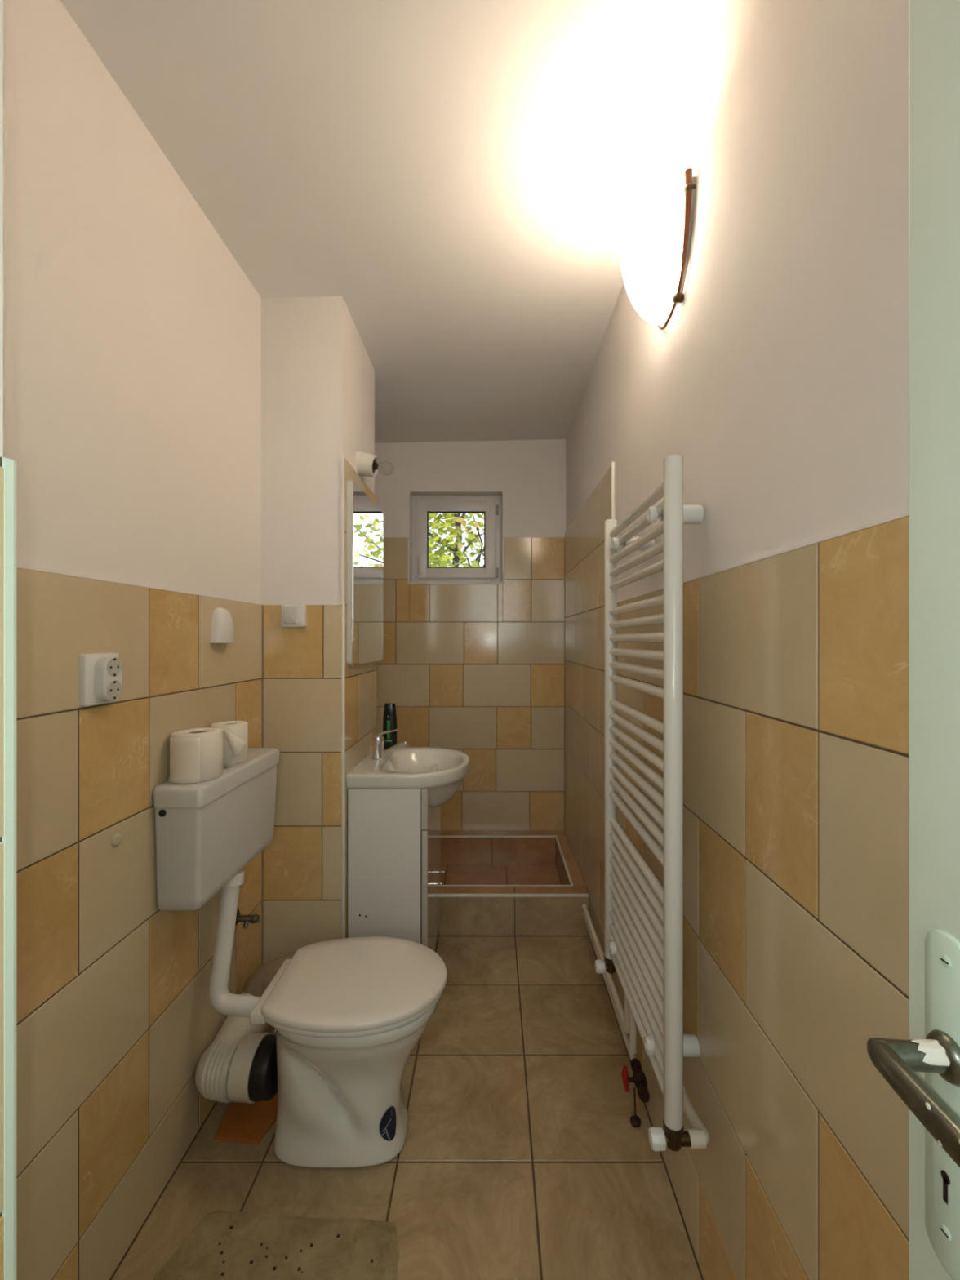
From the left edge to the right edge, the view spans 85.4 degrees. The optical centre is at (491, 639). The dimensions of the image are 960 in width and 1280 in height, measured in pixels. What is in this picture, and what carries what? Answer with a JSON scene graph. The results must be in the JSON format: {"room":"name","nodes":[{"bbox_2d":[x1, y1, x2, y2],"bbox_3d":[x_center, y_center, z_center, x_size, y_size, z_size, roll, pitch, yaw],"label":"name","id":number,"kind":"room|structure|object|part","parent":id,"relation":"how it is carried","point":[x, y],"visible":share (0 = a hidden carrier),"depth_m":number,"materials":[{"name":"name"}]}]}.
{"room":"bathroom","nodes":[
{"label":"bathroom","id":0,"kind":"room"},
{"bbox_2d":[0,0,4,1279],"bbox_3d":[-0.173,0.025,0.228,1.485,2.650,0.255,0,0,0],"label":"wall","id":1,"kind":"structure","parent":0,"point":[2,469],"depth_m":0.35,"materials":[{"name":"paint"}]},
{"bbox_2d":[2,457,16,1279],"bbox_3d":[-0.330,0.589,0.352,0.011,1.422,0.008,0,0,0],"label":"trim","id":2,"kind":"structure","parent":1,"relation":"attached to","point":[9,838],"depth_m":0.35,"materials":[{"name":"white"}]},
{"bbox_2d":[2,0,376,1279],"bbox_3d":[-0.708,0.025,1.743,0.416,2.650,2.886,0,0,0],"label":"wall","id":3,"kind":"structure","parent":0,"point":[131,331],"depth_m":1.14,"materials":[{"name":"paint"}]},
{"bbox_2d":[79,653,122,706],"bbox_3d":[-0.760,0.076,1.022,0.033,0.100,0.089,0,0,0],"label":"wall socket","id":4,"kind":"object","parent":3,"relation":"attached to","point":[100,674],"visible":1,"depth_m":1.00,"materials":[{"name":"white plastic"}]},
{"bbox_2d":[111,832,121,846],"bbox_3d":[-0.772,0.412,1.073,0.006,0.027,0.027,0,0,0],"label":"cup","id":5,"kind":"object","parent":3,"relation":"attached to","point":[117,838],"visible":1,"depth_m":1.07,"materials":[{"name":"beige"}]},
{"bbox_2d":[153,747,279,910],"bbox_3d":[-0.718,0.482,1.403,0.115,0.292,0.445,0,0,0],"label":"toilet cistern","id":6,"kind":"object","parent":3,"relation":"attached to","point":[207,832],"visible":0.94,"depth_m":1.24,"materials":[{"name":"white plastic"}]},
{"bbox_2d":[167,727,223,783],"bbox_3d":[-0.719,0.279,1.265,0.113,0.112,0.118,0,0,0],"label":"toilet paper roll","id":7,"kind":"object","parent":6,"relation":"on","point":[196,754],"visible":1,"depth_m":1.22,"materials":[{"name":"white paper"}]},
{"bbox_3d":[-0.718,0.359,1.403,0.115,0.048,0.445,0,0,0],"label":"cistern lid","id":8,"kind":"part","parent":6,"relation":"part of","materials":[{"name":"white plastic"}]},
{"bbox_2d":[210,720,248,766],"bbox_3d":[-0.712,0.281,1.405,0.093,0.106,0.147,0,0,-24],"label":"toilet paper roll","id":9,"kind":"object","parent":6,"relation":"on","point":[235,733],"visible":0.75,"depth_m":1.39,"materials":[{"name":"white paper"}]},
{"bbox_2d":[208,870,260,1017],"bbox_3d":[-0.643,0.796,1.374,0.181,0.348,0.123,0,0,0],"label":"pipe","id":10,"kind":"object","parent":6,"relation":"attached to","point":[225,1002],"visible":0.9,"depth_m":1.35,"materials":[{"name":"white plastic"}]},
{"bbox_2d":[209,607,234,643],"bbox_3d":[-0.758,-0.042,1.478,0.035,0.099,0.094,0,0,0],"label":"outlet cover","id":11,"kind":"object","parent":3,"relation":"attached to","point":[222,627],"visible":1,"depth_m":1.45,"materials":[{"name":"white plastic"}]},
{"bbox_2d":[235,907,260,928],"bbox_3d":[-0.737,0.832,1.555,0.078,0.060,0.060,0,0,0],"label":"valve","id":12,"kind":"object","parent":3,"relation":"attached to","point":[254,918],"visible":0.71,"depth_m":1.55,"materials":[{"name":"grey metal"}]},
{"bbox_2d":[280,604,306,626],"bbox_3d":[-0.667,-0.081,1.747,0.081,0.076,0.020,0,0,0],"label":"light switch","id":13,"kind":"object","parent":3,"relation":"attached to","point":[291,615],"visible":1,"depth_m":1.74,"materials":[{"name":"white plastic"}]},
{"bbox_2d":[341,603,345,938],"bbox_3d":[-0.503,0.588,1.760,0.011,1.425,0.010,0,0,0],"label":"trim","id":14,"kind":"structure","parent":3,"relation":"attached to","point":[343,605],"depth_m":1.76,"materials":[{"name":"beige"}]},
{"bbox_2d":[346,480,383,665],"bbox_3d":[-0.488,-0.233,2.035,0.022,0.641,0.499,0,0,0],"label":"wall mirror","id":15,"kind":"object","parent":3,"relation":"attached to","point":[365,521],"visible":1,"depth_m":1.93,"materials":[{"name":"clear mirror"}]},
{"bbox_2d":[355,450,394,476],"bbox_3d":[-0.448,-0.672,1.984,0.151,0.098,0.094,0,0,0],"label":"lamp","id":16,"kind":"object","parent":3,"relation":"attached to","point":[367,464],"visible":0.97,"depth_m":1.95,"materials":[{"name":"white plastic"}]},
{"bbox_2d":[372,458,377,473],"bbox_3d":[-0.453,-0.664,1.979,0.035,0.058,0.058,0,0,0],"label":"socket","id":17,"kind":"object","parent":16,"relation":"attached to","point":[375,461],"depth_m":1.98,"materials":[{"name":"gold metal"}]},
{"bbox_2d":[60,0,727,443],"bbox_3d":[0.062,-1.303,0.883,2.276,0.294,4.966,0,0,0],"label":"ceiling","id":18,"kind":"structure","parent":0,"point":[465,175],"depth_m":1.26,"materials":[{"name":"white paint"}]},
{"bbox_2d":[109,934,703,1279],"bbox_3d":[0.062,1.359,0.883,2.276,0.122,4.966,0,0,0],"label":"floor","id":19,"kind":"structure","parent":0,"point":[522,1157],"depth_m":1.26,"materials":[{"name":"tile"}]},
{"bbox_2d":[213,1090,277,1144],"bbox_3d":[-0.656,1.294,1.421,0.143,0.010,0.167,0,0,0],"label":"terracotta offcut","id":20,"kind":"object","parent":19,"relation":"on","point":[242,1122],"visible":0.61,"depth_m":1.39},
{"bbox_2d":[218,1226,373,1275],"bbox_3d":[-0.408,1.297,1.080,0.358,0.004,0.140,0,0,0],"label":"grit","id":21,"kind":"object","parent":19,"relation":"on","point":[231,1227],"visible":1,"depth_m":1.09,"materials":[{"name":"black"}]},
{"bbox_2d":[249,936,447,1167],"bbox_3d":[-0.351,1.087,1.366,0.467,0.425,0.362,0,0,0],"label":"toilet","id":22,"kind":"object","parent":19,"relation":"on","point":[348,1015],"visible":1,"depth_m":1.28,"materials":[{"name":"white ceramic"}]},
{"bbox_2d":[195,955,293,1103],"bbox_3d":[-0.663,1.079,1.464,0.212,0.225,0.347,0,0,0],"label":"pipe","id":23,"kind":"object","parent":22,"relation":"attached to","point":[239,1065],"visible":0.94,"depth_m":1.33,"materials":[{"name":"white plastic"}]},
{"bbox_3d":[-0.338,0.908,1.366,0.426,0.016,0.350,0,0,0],"label":"seat","id":24,"kind":"part","parent":22,"relation":"part of","materials":[{"name":"beige plastic"}]},
{"bbox_3d":[-0.337,0.886,1.366,0.438,0.023,0.362,0,0,0],"label":"lid","id":25,"kind":"part","parent":22,"relation":"part of","materials":[{"name":"beige plastic"}]},
{"bbox_3d":[-0.349,1.107,1.365,0.422,0.385,0.326,0,0,0],"label":"bowl","id":26,"kind":"part","parent":22,"relation":"part of","materials":[{"name":"white ceramic"}]},
{"bbox_2d":[347,764,444,951],"bbox_3d":[-0.342,0.907,2.020,0.309,0.785,0.459,0,0,0],"label":"vanity cabinet","id":27,"kind":"object","parent":19,"relation":"on","point":[394,883],"visible":0.56,"depth_m":1.79,"materials":[{"name":"white wood"}]},
{"bbox_2d":[346,746,469,807],"bbox_3d":[-0.293,0.549,2.020,0.412,0.173,0.470,0,0,0],"label":"washbasin","id":28,"kind":"object","parent":27,"relation":"in","point":[403,767],"visible":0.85,"depth_m":1.90,"materials":[{"name":"white ceramic"}]},
{"bbox_2d":[382,702,397,750],"bbox_3d":[-0.432,0.366,2.201,0.061,0.194,0.039,0,0,0],"label":"shampoo bottle","id":29,"kind":"object","parent":28,"relation":"on","point":[389,719],"visible":0.81,"depth_m":2.19,"materials":[{"name":"black plastic"}]},
{"bbox_2d":[385,715,391,741],"bbox_3d":[-0.434,0.372,2.185,0.028,0.108,0.005,0,0,0],"label":"print","id":30,"kind":"object","parent":29,"relation":"attached to","point":[388,718],"depth_m":2.18,"materials":[{"name":"green plastic"}]},
{"bbox_2d":[371,728,408,760],"bbox_3d":[-0.396,0.405,2.020,0.144,0.119,0.052,0,0,0],"label":"mixer tap","id":31,"kind":"object","parent":28,"relation":"on","point":[378,740],"visible":1,"depth_m":2.01,"materials":[{"name":"silver metal"}]},
{"bbox_3d":[-0.407,0.363,2.020,0.084,0.036,0.022,0,0,0],"label":"lever","id":32,"kind":"part","parent":31,"relation":"part of","materials":[{"name":"silver metal"}]},
{"bbox_3d":[-0.379,0.422,2.020,0.110,0.063,0.024,0,0,0],"label":"spout","id":33,"kind":"part","parent":31,"relation":"part of","materials":[{"name":"silver metal"}]},
{"bbox_3d":[-0.232,0.930,1.905,0.020,0.544,0.228,0,0,0],"label":"door","id":34,"kind":"part","parent":27,"relation":"part of","materials":[{"name":"beige"}]},
{"bbox_3d":[-0.232,0.930,2.135,0.020,0.544,0.228,0,0,0],"label":"door","id":35,"kind":"part","parent":27,"relation":"part of","materials":[{"name":"beige"}]},
{"bbox_2d":[437,830,589,935],"bbox_3d":[-0.172,1.208,2.673,1.201,0.184,0.786,0,0,0],"label":"shower tray","id":36,"kind":"object","parent":19,"relation":"on","point":[495,882],"visible":0.54,"depth_m":2.50,"materials":[{"name":"tile"}]},
{"bbox_3d":[-0.118,1.121,2.668,0.978,0.010,0.602,0,0,0],"label":"edge trim","id":37,"kind":"part","parent":36,"relation":"part of","materials":[{"name":"beige"}]},
{"bbox_3d":[-0.173,1.123,2.287,1.198,0.012,0.013,0,0,0],"label":"edge trim","id":38,"kind":"part","parent":36,"relation":"part of","materials":[{"name":"beige"}]},
{"bbox_2d":[374,439,565,831],"bbox_3d":[-0.173,0.025,3.200,1.485,2.650,0.268,0,0,0],"label":"wall","id":39,"kind":"structure","parent":0,"point":[477,671],"depth_m":3.07,"materials":[{"name":"tile"}]},
{"bbox_2d":[407,536,504,584],"bbox_3d":[-0.212,-0.469,3.106,0.569,0.281,0.086,0,0,0],"label":"trim","id":40,"kind":"structure","parent":39,"relation":"attached to","point":[409,540],"depth_m":3.06,"materials":[{"name":"beige plastic"}]},
{"bbox_2d":[412,495,502,582],"bbox_3d":[-0.212,-0.609,3.147,0.547,0.537,0.124,0,0,0],"label":"window","id":41,"kind":"structure","parent":39,"relation":"in","point":[491,506],"depth_m":3.13,"materials":[{"name":"white plastic"}]},
{"bbox_3d":[-0.428,-0.453,3.106,0.024,0.125,0.042,0,0,0],"label":"handle","id":42,"kind":"part","parent":41,"relation":"part of","materials":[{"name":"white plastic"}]},
{"bbox_2d":[564,0,908,1279],"bbox_3d":[0.499,0.025,1.645,0.140,2.650,3.081,0,0,0],"label":"wall","id":43,"kind":"structure","parent":0,"point":[779,378],"depth_m":0.77,"materials":[{"name":"paint"}]},
{"bbox_2d":[611,462,614,519],"bbox_3d":[0.431,-0.383,1.855,0.011,0.505,0.011,0,0,0],"label":"trim","id":44,"kind":"structure","parent":43,"relation":"attached to","point":[612,463],"depth_m":1.85,"materials":[{"name":"beige"}]},
{"bbox_2d":[582,903,709,1149],"bbox_3d":[0.389,1.066,1.623,0.053,0.284,1.318,0,0,0],"label":"pipe","id":45,"kind":"object","parent":43,"relation":"attached to","point":[699,1134],"visible":0.52,"depth_m":1.54,"materials":[{"name":"beige metal"}]},
{"bbox_2d":[622,1057,649,1127],"bbox_3d":[0.389,1.235,1.425,0.067,0.127,0.104,0,0,0],"label":"valve","id":46,"kind":"object","parent":45,"relation":"attached to","point":[638,1077],"visible":1,"depth_m":1.41,"materials":[{"name":"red metal"}]},
{"bbox_3d":[0.366,1.201,1.423,0.020,0.060,0.023,0,0,0],"label":"handle","id":47,"kind":"part","parent":46,"relation":"part of","materials":[{"name":"red plastic"}]},
{"bbox_2d":[594,454,703,1151],"bbox_3d":[0.362,0.306,1.236,0.132,1.299,0.552,0,0,0],"label":"towel radiator","id":48,"kind":"object","parent":43,"relation":"attached to","point":[644,917],"visible":1,"depth_m":1.08,"materials":[{"name":"white metal"}]},
{"bbox_3d":[0.341,0.283,1.493,0.035,1.254,0.035,0,0,0],"label":"post","id":49,"kind":"part","parent":48,"relation":"part of","materials":[{"name":"white metal"}]},
{"bbox_3d":[0.341,0.283,0.978,0.035,1.254,0.035,0,0,0],"label":"post","id":50,"kind":"part","parent":48,"relation":"part of","materials":[{"name":"white metal"}]},
{"bbox_2d":[618,168,696,329],"bbox_3d":[0.373,-0.884,1.250,0.127,0.253,0.280,0,0,0],"label":"wall sconce","id":51,"kind":"object","parent":43,"relation":"attached to","point":[655,230],"visible":1,"depth_m":1.17,"materials":[{"name":"beige glass"}]},
{"bbox_3d":[0.432,-0.888,1.250,0.009,0.207,0.276,0,0,0],"label":"plate","id":52,"kind":"part","parent":51,"relation":"part of","materials":[{"name":"brown"}]},
{"bbox_2d":[866,0,959,1279],"bbox_3d":[0.355,0.294,0.086,0.105,1.988,0.752,0,0,0],"label":"door","id":53,"kind":"structure","parent":43,"relation":"in","point":[922,1069],"depth_m":0.43,"materials":[{"name":"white paint"}]},
{"bbox_3d":[0.335,0.334,0.367,0.064,0.036,0.134,0,0,0],"label":"handle","id":54,"kind":"part","parent":53,"relation":"part of","materials":[{"name":"silver metal"}]},
{"bbox_3d":[0.368,0.374,0.420,0.004,0.272,0.041,0,0,0],"label":"lock plate","id":55,"kind":"part","parent":53,"relation":"part of","materials":[{"name":"white paint"}]},
{"label":"outside","id":56,"kind":"structure","parent":0,"visible":0},
{"bbox_2d":[428,513,484,567],"bbox_3d":[-0.466,0.050,6.708,3.599,6.502,1.953,0,0,0],"label":"tree","id":57,"kind":"object","parent":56,"point":[455,548],"visible":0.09,"depth_m":6.37,"materials":[{"name":"green plant"}]}
]}

